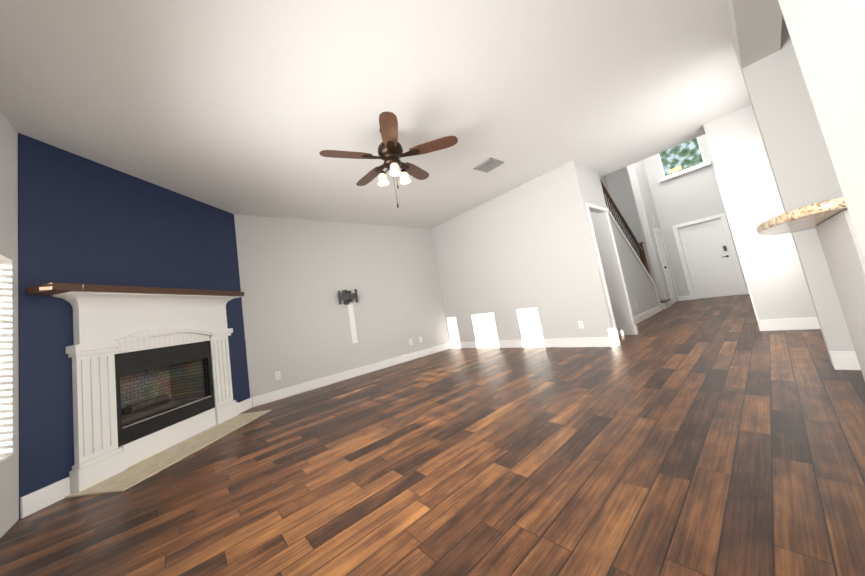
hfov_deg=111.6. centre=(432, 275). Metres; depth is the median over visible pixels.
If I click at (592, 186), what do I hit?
wall
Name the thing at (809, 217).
countertop
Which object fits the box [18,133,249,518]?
wall
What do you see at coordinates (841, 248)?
wall
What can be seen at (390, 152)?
ceiling fan
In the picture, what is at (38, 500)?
baseboard
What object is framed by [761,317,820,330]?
baseboard
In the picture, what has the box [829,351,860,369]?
baseboard
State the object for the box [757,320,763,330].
baseboard
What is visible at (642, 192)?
wall
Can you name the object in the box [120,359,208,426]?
lining
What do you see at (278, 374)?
electrical outlet plate
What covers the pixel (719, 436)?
floor
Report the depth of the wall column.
2.25 m
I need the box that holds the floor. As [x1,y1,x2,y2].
[0,294,864,575]
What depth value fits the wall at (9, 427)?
1.99 m
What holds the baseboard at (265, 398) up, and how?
attached to the wall at (295, 275)
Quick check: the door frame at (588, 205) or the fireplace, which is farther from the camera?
the door frame at (588, 205)
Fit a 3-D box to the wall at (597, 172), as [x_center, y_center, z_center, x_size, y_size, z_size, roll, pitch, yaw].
[2.583,-0.280,5.331,0.100,2.740,1.350,-4,-9,-41]
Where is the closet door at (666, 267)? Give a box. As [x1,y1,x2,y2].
[655,232,676,302]
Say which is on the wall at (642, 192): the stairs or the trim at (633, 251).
the trim at (633, 251)
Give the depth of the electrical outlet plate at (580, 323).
4.38 m
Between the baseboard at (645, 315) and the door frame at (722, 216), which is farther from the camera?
the door frame at (722, 216)
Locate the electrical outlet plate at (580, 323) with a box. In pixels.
[578,321,583,328]
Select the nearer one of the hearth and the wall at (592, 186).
the hearth
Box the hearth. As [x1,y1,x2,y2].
[65,410,270,497]
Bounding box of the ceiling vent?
[474,158,503,172]
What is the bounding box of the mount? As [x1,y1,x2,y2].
[338,289,357,343]
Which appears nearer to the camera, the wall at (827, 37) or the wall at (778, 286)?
the wall at (827, 37)
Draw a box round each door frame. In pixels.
[585,203,636,344]
[672,213,747,299]
[715,172,758,325]
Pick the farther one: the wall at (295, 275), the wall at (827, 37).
the wall at (295, 275)
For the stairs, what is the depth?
6.72 m
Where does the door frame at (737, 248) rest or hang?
attached to the wall at (778, 286)
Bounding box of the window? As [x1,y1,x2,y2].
[657,137,704,177]
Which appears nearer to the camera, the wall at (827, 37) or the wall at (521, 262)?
the wall at (827, 37)
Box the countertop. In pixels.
[757,196,847,234]
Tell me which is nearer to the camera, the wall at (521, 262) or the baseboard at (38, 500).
the baseboard at (38, 500)
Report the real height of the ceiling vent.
0.012 m
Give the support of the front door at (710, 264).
in the wall at (689, 196)
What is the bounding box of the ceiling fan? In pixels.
[319,111,457,207]
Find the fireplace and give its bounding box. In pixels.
[26,282,243,492]
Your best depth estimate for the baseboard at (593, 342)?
4.83 m
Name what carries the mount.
attached to the wall at (295, 275)
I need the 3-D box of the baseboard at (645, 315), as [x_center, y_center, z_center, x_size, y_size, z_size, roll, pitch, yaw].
[4.220,0.851,5.935,3.014,0.130,0.016,-4,-9,-41]
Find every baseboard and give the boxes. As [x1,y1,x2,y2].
[20,398,251,518]
[252,342,450,406]
[450,325,637,347]
[634,306,660,324]
[679,295,690,300]
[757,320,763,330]
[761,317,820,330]
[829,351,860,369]
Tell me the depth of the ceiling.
2.40 m
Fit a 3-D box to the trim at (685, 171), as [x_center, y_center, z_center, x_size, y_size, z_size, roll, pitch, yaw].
[6.983,-2.862,8.170,0.100,0.080,1.120,-4,-9,-41]
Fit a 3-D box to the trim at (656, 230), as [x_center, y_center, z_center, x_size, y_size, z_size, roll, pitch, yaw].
[6.542,-0.278,8.218,0.900,2.105,0.020,-4,-9,-41]
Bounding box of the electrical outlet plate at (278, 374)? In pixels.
[275,371,280,379]
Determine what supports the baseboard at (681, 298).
attached to the wall at (689, 196)
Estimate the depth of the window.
8.30 m
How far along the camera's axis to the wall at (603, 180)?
9.46 m
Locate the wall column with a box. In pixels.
[733,14,854,368]
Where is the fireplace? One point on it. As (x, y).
(118, 331)
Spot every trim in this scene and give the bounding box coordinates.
[607,207,661,310]
[653,228,679,303]
[659,161,711,181]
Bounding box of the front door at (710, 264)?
[678,218,741,298]
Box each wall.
[0,110,18,537]
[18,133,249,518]
[234,214,449,406]
[431,160,614,341]
[577,162,634,334]
[597,172,606,207]
[600,176,614,218]
[605,134,747,298]
[609,160,677,317]
[703,104,816,319]
[726,0,864,258]
[815,210,864,380]
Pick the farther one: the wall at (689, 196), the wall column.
the wall at (689, 196)
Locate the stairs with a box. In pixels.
[600,179,670,308]
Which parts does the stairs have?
handrail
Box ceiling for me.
[0,0,750,228]

